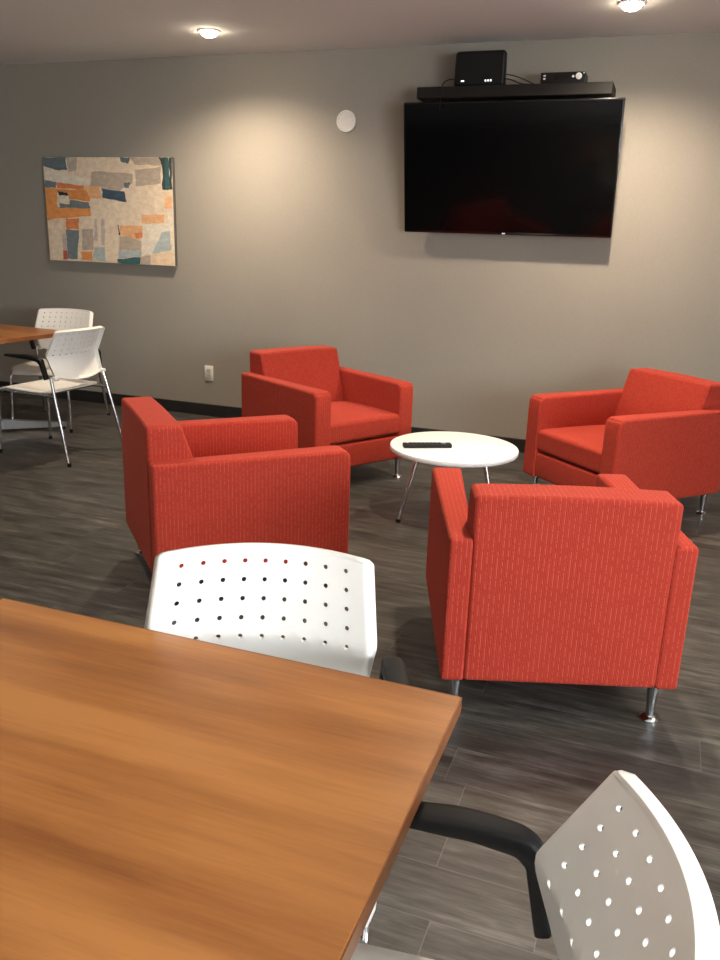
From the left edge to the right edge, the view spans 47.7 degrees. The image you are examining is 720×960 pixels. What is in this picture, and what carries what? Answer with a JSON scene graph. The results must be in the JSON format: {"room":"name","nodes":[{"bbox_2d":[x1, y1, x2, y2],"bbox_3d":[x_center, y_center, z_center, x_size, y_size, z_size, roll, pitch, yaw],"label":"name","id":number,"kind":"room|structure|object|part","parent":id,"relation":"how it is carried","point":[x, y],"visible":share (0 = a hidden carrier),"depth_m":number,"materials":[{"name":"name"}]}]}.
{"room":"common room","nodes":[
{"label":"common room","id":0,"kind":"room"},
{"bbox_2d":[0,32,719,438],"bbox_3d":[0.220,-1.666,5.999,9.900,2.730,0.100,8,18,19],"label":"wall","id":1,"kind":"structure","parent":0,"point":[291,232],"depth_m":6.00,"materials":[{"name":"grey paint"}]},
{"bbox_2d":[43,157,177,265],"bbox_3d":[-2.042,-2.192,6.639,1.232,0.816,0.042,8,18,19],"label":"painting","id":2,"kind":"object","parent":1,"relation":"attached to","point":[100,209],"visible":1,"depth_m":6.61,"materials":[{"name":"paper"}]},
{"bbox_2d":[205,365,212,380],"bbox_3d":[-1.248,-0.880,6.726,0.080,0.128,0.011,8,18,19],"label":"wall outlet","id":3,"kind":"object","parent":1,"relation":"attached to","point":[208,369],"visible":1,"depth_m":6.72,"materials":[{"name":"white plastic"}]},
{"bbox_2d":[0,381,525,452],"bbox_3d":[0.158,-0.392,6.323,9.700,0.100,0.012,8,18,19],"label":"baseboard","id":4,"kind":"structure","parent":1,"relation":"attached to","point":[79,395],"depth_m":6.88,"materials":[{"name":"grey plastic"}]},
{"bbox_2d":[336,110,355,131],"bbox_3d":[-0.099,-2.558,5.805,0.146,0.146,0.014,8,18,19],"label":"wall speaker","id":5,"kind":"object","parent":1,"relation":"attached to","point":[346,119],"visible":1,"depth_m":5.80,"materials":[{"name":"plastic"}]},
{"bbox_2d":[338,112,353,129],"bbox_3d":[-0.099,-2.558,5.806,0.120,0.120,0.012,8,18,19],"label":"grille","id":6,"kind":"object","parent":5,"relation":"attached to","point":[345,119],"depth_m":5.80,"materials":[{"name":"plastic"}]},
{"bbox_2d":[404,97,625,237],"bbox_3d":[0.980,-2.057,5.402,1.412,0.824,0.249,8,18,19],"label":"television","id":7,"kind":"object","parent":1,"relation":"attached to","point":[530,167],"visible":1,"depth_m":5.34,"materials":[{"name":"black metal"}]},
{"bbox_2d":[417,81,615,101],"bbox_3d":[0.998,-2.462,5.265,1.236,0.128,0.276,8,18,19],"label":"wall shelf","id":8,"kind":"object","parent":1,"relation":"attached to","point":[580,89],"visible":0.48,"depth_m":5.13,"materials":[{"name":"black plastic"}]},
{"bbox_2d":[439,79,453,109],"bbox_3d":[0.577,-2.511,5.301,0.129,0.194,0.009,-7,19,-27],"label":"cable","id":9,"kind":"object","parent":8,"relation":"hanging from","point":[448,79],"visible":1,"depth_m":5.28,"materials":[{"name":"black plastic"}]},
{"bbox_2d":[454,50,506,85],"bbox_3d":[0.774,-2.637,5.232,0.334,0.212,0.075,8,18,19],"label":"router","id":10,"kind":"object","parent":8,"relation":"on","point":[489,67],"visible":0.83,"depth_m":5.20,"materials":[{"name":"black plastic"}]},
{"bbox_2d":[506,74,533,83],"bbox_3d":[1.015,-2.544,5.173,0.222,0.081,0.014,8,18,19],"label":"cable","id":11,"kind":"object","parent":8,"relation":"on","point":[506,74],"visible":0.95,"depth_m":5.17,"materials":[{"name":"black plastic"}]},
{"bbox_2d":[540,71,587,83],"bbox_3d":[1.278,-2.506,5.102,0.270,0.066,0.173,8,18,19],"label":"receiver","id":12,"kind":"object","parent":8,"relation":"on","point":[581,76],"visible":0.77,"depth_m":5.04,"materials":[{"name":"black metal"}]},
{"bbox_3d":[1.342,-2.479,4.996,0.038,0.038,0.013,8,18,19],"label":"knob","id":13,"kind":"part","parent":12,"relation":"part of","materials":[{"name":"silver metal"}]},
{"bbox_2d":[0,392,719,959],"bbox_3d":[-1.449,0.892,2.178,9.900,0.100,9.466,8,18,19],"label":"floor","id":14,"kind":"structure","parent":0,"point":[529,754],"depth_m":2.80,"materials":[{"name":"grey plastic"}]},
{"bbox_2d":[0,324,66,428],"bbox_3d":[-2.795,-0.706,5.928,0.967,0.737,0.967,9,18,24],"label":"wood table","id":15,"kind":"object","parent":14,"relation":"on","point":[8,333],"visible":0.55,"depth_m":6.05,"materials":[{"name":"brown wood"}]},
{"bbox_2d":[10,308,109,432],"bbox_3d":[-2.357,-0.872,6.323,0.587,0.858,0.664,3,17,4],"label":"chair","id":16,"kind":"object","parent":14,"relation":"on","point":[31,368],"visible":0.53,"depth_m":6.43,"materials":[{"name":"white plastic"}]},
{"bbox_3d":[-2.595,-0.674,6.340,0.033,0.442,0.545,2,17,2],"label":"leg","id":17,"kind":"part","parent":16,"relation":"part of","materials":[{"name":"silver metal"}]},
{"bbox_3d":[-2.361,-0.864,6.256,0.489,0.054,0.482,3,17,4],"label":"seat","id":18,"kind":"part","parent":16,"relation":"part of","materials":[{"name":"white plastic"}]},
{"bbox_3d":[-2.618,-1.072,6.300,0.053,0.155,0.316,4,17,8],"label":"armrest","id":19,"kind":"part","parent":16,"relation":"part of","materials":[{"name":"black plastic"}]},
{"bbox_3d":[-2.595,-0.817,6.622,0.024,0.559,0.158,-1,17,-9],"label":"leg","id":20,"kind":"part","parent":16,"relation":"part of","materials":[{"name":"silver metal"}]},
{"bbox_3d":[-2.332,-1.186,6.456,0.468,0.332,0.163,3,17,4],"label":"backrest","id":21,"kind":"part","parent":16,"relation":"part of","materials":[{"name":"white plastic"}]},
{"bbox_3d":[-2.140,-0.650,6.311,0.032,0.442,0.545,4,17,5],"label":"leg","id":22,"kind":"part","parent":16,"relation":"part of","materials":[{"name":"silver metal"}]},
{"bbox_3d":[-2.090,-0.790,6.590,0.024,0.559,0.158,7,17,16],"label":"leg","id":23,"kind":"part","parent":16,"relation":"part of","materials":[{"name":"silver metal"}]},
{"bbox_2d":[0,326,121,466],"bbox_3d":[-2.035,-0.609,5.473,0.664,0.858,0.587,9,18,23],"label":"chair","id":24,"kind":"object","parent":14,"relation":"on","point":[67,369],"visible":0.99,"depth_m":5.30,"materials":[{"name":"white plastic"}]},
{"bbox_3d":[-2.188,-0.366,5.353,0.545,0.442,0.032,10,18,24],"label":"leg","id":25,"kind":"part","parent":24,"relation":"part of","materials":[{"name":"silver metal"}]},
{"bbox_3d":[-2.126,-0.722,5.177,0.316,0.155,0.053,7,17,18],"label":"armrest","id":26,"kind":"part","parent":24,"relation":"part of","materials":[{"name":"black plastic"}]},
{"bbox_3d":[-2.096,-0.629,5.495,0.482,0.054,0.489,9,18,23],"label":"seat","id":27,"kind":"part","parent":24,"relation":"part of","materials":[{"name":"white plastic"}]},
{"bbox_3d":[-1.914,-0.369,5.195,0.158,0.559,0.024,14,20,35],"label":"leg","id":28,"kind":"part","parent":24,"relation":"part of","materials":[{"name":"silver metal"}]},
{"bbox_3d":[-1.828,-0.829,5.314,0.163,0.332,0.468,9,18,23],"label":"backrest","id":29,"kind":"part","parent":24,"relation":"part of","materials":[{"name":"white plastic"}]},
{"bbox_3d":[-2.000,-0.479,5.753,0.545,0.442,0.033,8,18,21],"label":"leg","id":30,"kind":"part","parent":24,"relation":"part of","materials":[{"name":"silver metal"}]},
{"bbox_3d":[-1.705,-0.494,5.639,0.158,0.559,0.024,5,17,10],"label":"leg","id":31,"kind":"part","parent":24,"relation":"part of","materials":[{"name":"silver metal"}]},
{"bbox_2d":[0,598,461,959],"bbox_3d":[-0.459,0.781,1.194,0.976,0.737,0.976,8,18,19],"label":"wood table","id":32,"kind":"object","parent":14,"relation":"on","point":[164,796],"visible":1,"depth_m":1.12,"materials":[{"name":"brown wood"}]},
{"bbox_2d":[121,397,349,605],"bbox_3d":[-0.575,0.037,3.640,0.831,0.761,0.762,-6,18,-24],"label":"armchair","id":33,"kind":"object","parent":14,"relation":"on","point":[188,483],"visible":0.83,"depth_m":3.33,"materials":[{"name":"red fabric"}]},
{"bbox_3d":[-0.844,-0.004,3.500,0.235,0.621,0.614,-6,18,-24],"label":"backrest","id":34,"kind":"part","parent":33,"relation":"part of","materials":[{"name":"red fabric"}]},
{"bbox_3d":[-0.706,-0.049,3.922,0.828,0.483,0.115,-6,18,-24],"label":"arm","id":35,"kind":"part","parent":33,"relation":"part of","materials":[{"name":"red fabric"}]},
{"bbox_3d":[-0.441,0.128,3.360,0.828,0.483,0.115,-6,18,-24],"label":"arm","id":36,"kind":"part","parent":33,"relation":"part of","materials":[{"name":"red fabric"}]},
{"bbox_2d":[144,543,409,944],"bbox_3d":[-0.209,0.621,1.545,0.587,0.858,0.664,2,17,0],"label":"chair","id":37,"kind":"object","parent":14,"relation":"on","point":[360,617],"visible":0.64,"depth_m":1.65,"materials":[{"name":"white plastic"}]},
{"bbox_3d":[-0.199,0.307,1.679,0.468,0.332,0.163,2,17,0],"label":"backrest","id":38,"kind":"part","parent":37,"relation":"part of","materials":[{"name":"white plastic"}]},
{"bbox_3d":[0.013,0.840,1.549,0.032,0.442,0.545,2,17,2],"label":"leg","id":39,"kind":"part","parent":37,"relation":"part of","materials":[{"name":"silver metal"}]},
{"bbox_3d":[-0.209,0.630,1.478,0.489,0.054,0.482,2,17,0],"label":"seat","id":40,"kind":"part","parent":37,"relation":"part of","materials":[{"name":"white plastic"}]},
{"bbox_3d":[0.066,0.444,1.507,0.053,0.155,0.316,0,17,-5],"label":"armrest","id":41,"kind":"part","parent":37,"relation":"part of","materials":[{"name":"black plastic"}]},
{"bbox_2d":[241,345,412,477],"bbox_3d":[-0.224,-0.420,5.216,0.762,0.761,0.831,-12,21,-38],"label":"armchair","id":42,"kind":"object","parent":14,"relation":"on","point":[360,413],"visible":0.76,"depth_m":5.08,"materials":[{"name":"red fabric"}]},
{"bbox_3d":[-0.473,-0.366,5.017,0.115,0.483,0.828,-12,21,-38],"label":"arm","id":43,"kind":"part","parent":42,"relation":"part of","materials":[{"name":"red fabric"}]},
{"bbox_3d":[-0.411,-0.559,5.415,0.614,0.621,0.235,-12,21,-38],"label":"backrest","id":44,"kind":"part","parent":42,"relation":"part of","materials":[{"name":"red fabric"}]},
{"bbox_3d":[-0.222,-0.258,5.254,0.616,0.148,0.790,-12,21,-38],"label":"rail","id":45,"kind":"part","parent":42,"relation":"part of","materials":[{"name":"red fabric"}]},
{"bbox_2d":[330,400,399,444],"bbox_3d":[-0.155,-0.377,5.140,0.604,0.154,0.603,-12,21,-38],"label":"seat cushion","id":46,"kind":"object","parent":42,"relation":"on","point":[352,422],"depth_m":4.99,"materials":[{"name":"red fabric"}]},
{"bbox_3d":[0.026,-0.468,5.415,0.115,0.483,0.828,-12,21,-38],"label":"arm","id":47,"kind":"part","parent":42,"relation":"part of","materials":[{"name":"red fabric"}]},
{"bbox_3d":[0.241,-0.101,5.231,0.044,0.142,0.044,-12,21,-38],"label":"leg","id":48,"kind":"part","parent":42,"relation":"part of","materials":[{"name":"silver metal"}]},
{"bbox_2d":[390,431,518,521],"bbox_3d":[0.501,0.012,4.455,0.690,0.412,0.690,8,18,19],"label":"coffee table","id":49,"kind":"object","parent":14,"relation":"on","point":[468,450],"visible":0.87,"depth_m":4.31,"materials":[{"name":"white laminate"}]},
{"bbox_3d":[0.264,0.036,4.385,0.122,0.382,0.025,-4,17,-18],"label":"leg","id":50,"kind":"part","parent":49,"relation":"part of","materials":[{"name":"silver metal"}]},
{"bbox_2d":[402,442,451,447],"bbox_3d":[0.359,-0.187,4.343,0.262,0.025,0.050,0,17,-7],"label":"remote control","id":51,"kind":"object","parent":49,"relation":"on","point":[405,444],"visible":1,"depth_m":4.33,"materials":[{"name":"black plastic"}]},
{"bbox_3d":[0.682,0.076,4.297,0.121,0.382,0.025,17,22,41],"label":"leg","id":52,"kind":"part","parent":49,"relation":"part of","materials":[{"name":"silver metal"}]},
{"bbox_2d":[351,770,719,959],"bbox_3d":[0.045,0.798,0.980,0.664,0.858,0.587,5,17,11],"label":"chair","id":53,"kind":"object","parent":14,"relation":"on","point":[667,911],"visible":0.93,"depth_m":0.95,"materials":[{"name":"white plastic"}]},
{"bbox_3d":[-0.020,0.781,0.990,0.482,0.054,0.489,5,17,11],"label":"seat","id":54,"kind":"part","parent":53,"relation":"part of","materials":[{"name":"white plastic"}]},
{"bbox_3d":[0.123,0.545,1.175,0.316,0.155,0.053,7,17,16],"label":"armrest","id":55,"kind":"part","parent":53,"relation":"part of","materials":[{"name":"black plastic"}]},
{"bbox_3d":[0.266,0.566,0.862,0.163,0.332,0.468,5,17,11],"label":"backrest","id":56,"kind":"part","parent":53,"relation":"part of","materials":[{"name":"white plastic"}]},
{"bbox_2d":[426,467,698,723],"bbox_3d":[0.646,0.299,2.895,0.762,0.761,0.831,2,17,1],"label":"armchair","id":57,"kind":"object","parent":14,"relation":"on","point":[534,583],"visible":1,"depth_m":2.48,"materials":[{"name":"red fabric"}]},
{"bbox_3d":[0.323,0.289,2.903,0.115,0.483,0.828,2,17,1],"label":"arm","id":58,"kind":"part","parent":57,"relation":"part of","materials":[{"name":"red fabric"}]},
{"bbox_3d":[0.308,0.672,2.643,0.044,0.142,0.044,2,17,1],"label":"leg","id":59,"kind":"part","parent":57,"relation":"part of","materials":[{"name":"silver metal"}]},
{"bbox_3d":[0.640,0.317,2.589,0.614,0.621,0.235,2,17,1],"label":"backrest","id":60,"kind":"part","parent":57,"relation":"part of","materials":[{"name":"red fabric"}]},
{"bbox_3d":[0.969,0.315,2.891,0.115,0.483,0.828,2,17,1],"label":"arm","id":61,"kind":"part","parent":57,"relation":"part of","materials":[{"name":"red fabric"}]},
{"bbox_3d":[0.944,0.697,2.630,0.044,0.142,0.044,2,17,1],"label":"leg","id":62,"kind":"part","parent":57,"relation":"part of","materials":[{"name":"silver metal"}]},
{"bbox_2d":[523,368,719,515],"bbox_3d":[1.531,-0.219,4.737,0.831,0.761,0.762,-6,18,-25],"label":"armchair","id":63,"kind":"object","parent":14,"relation":"on","point":[660,431],"visible":0.87,"depth_m":4.55,"materials":[{"name":"red fabric"}]},
{"bbox_3d":[1.058,0.013,4.939,0.044,0.142,0.044,-6,18,-25],"label":"leg","id":64,"kind":"part","parent":63,"relation":"part of","materials":[{"name":"silver metal"}]},
{"bbox_3d":[1.515,-0.058,4.780,0.790,0.148,0.616,-6,18,-25],"label":"rail","id":65,"kind":"part","parent":63,"relation":"part of","materials":[{"name":"red fabric"}]},
{"bbox_2d":[536,425,604,472],"bbox_3d":[1.432,-0.191,4.695,0.603,0.154,0.604,-6,18,-25],"label":"seat cushion","id":66,"kind":"object","parent":63,"relation":"on","point":[575,448],"depth_m":4.61,"materials":[{"name":"red fabric"}]},
{"bbox_3d":[1.388,-0.303,5.015,0.828,0.483,0.115,-6,18,-25],"label":"arm","id":67,"kind":"part","parent":63,"relation":"part of","materials":[{"name":"red fabric"}]},
{"bbox_3d":[1.672,-0.129,4.461,0.828,0.483,0.115,-6,18,-25],"label":"arm","id":68,"kind":"part","parent":63,"relation":"part of","materials":[{"name":"red fabric"}]},
{"bbox_3d":[1.801,-0.315,4.846,0.235,0.621,0.614,-6,18,-25],"label":"backrest","id":69,"kind":"part","parent":63,"relation":"part of","materials":[{"name":"red fabric"}]},
{"bbox_3d":[1.983,0.115,4.703,0.044,0.142,0.044,-6,18,-25],"label":"leg","id":70,"kind":"part","parent":63,"relation":"part of","materials":[{"name":"silver metal"}]},
{"bbox_2d":[0,0,719,64],"bbox_3d":[-1.358,-1.819,1.371,9.900,0.100,9.466,8,18,19],"label":"ceiling","id":71,"kind":"structure","parent":0,"point":[31,31],"depth_m":5.01,"materials":[{"name":"paint"}]},
{"bbox_2d":[197,28,220,37],"bbox_3d":[-0.985,-2.907,5.311,0.150,0.038,0.150,8,18,19],"label":"recessed light","id":72,"kind":"object","parent":71,"relation":"in","point":[206,32],"visible":1,"depth_m":5.28,"materials":[{"name":"beige glass"}]},
{"bbox_2d":[617,0,646,11],"bbox_3d":[1.464,-2.551,4.392,0.150,0.038,0.150,8,18,19],"label":"recessed light","id":73,"kind":"object","parent":71,"relation":"in","point":[627,5],"visible":1,"depth_m":4.36,"materials":[{"name":"beige glass"}]}
]}

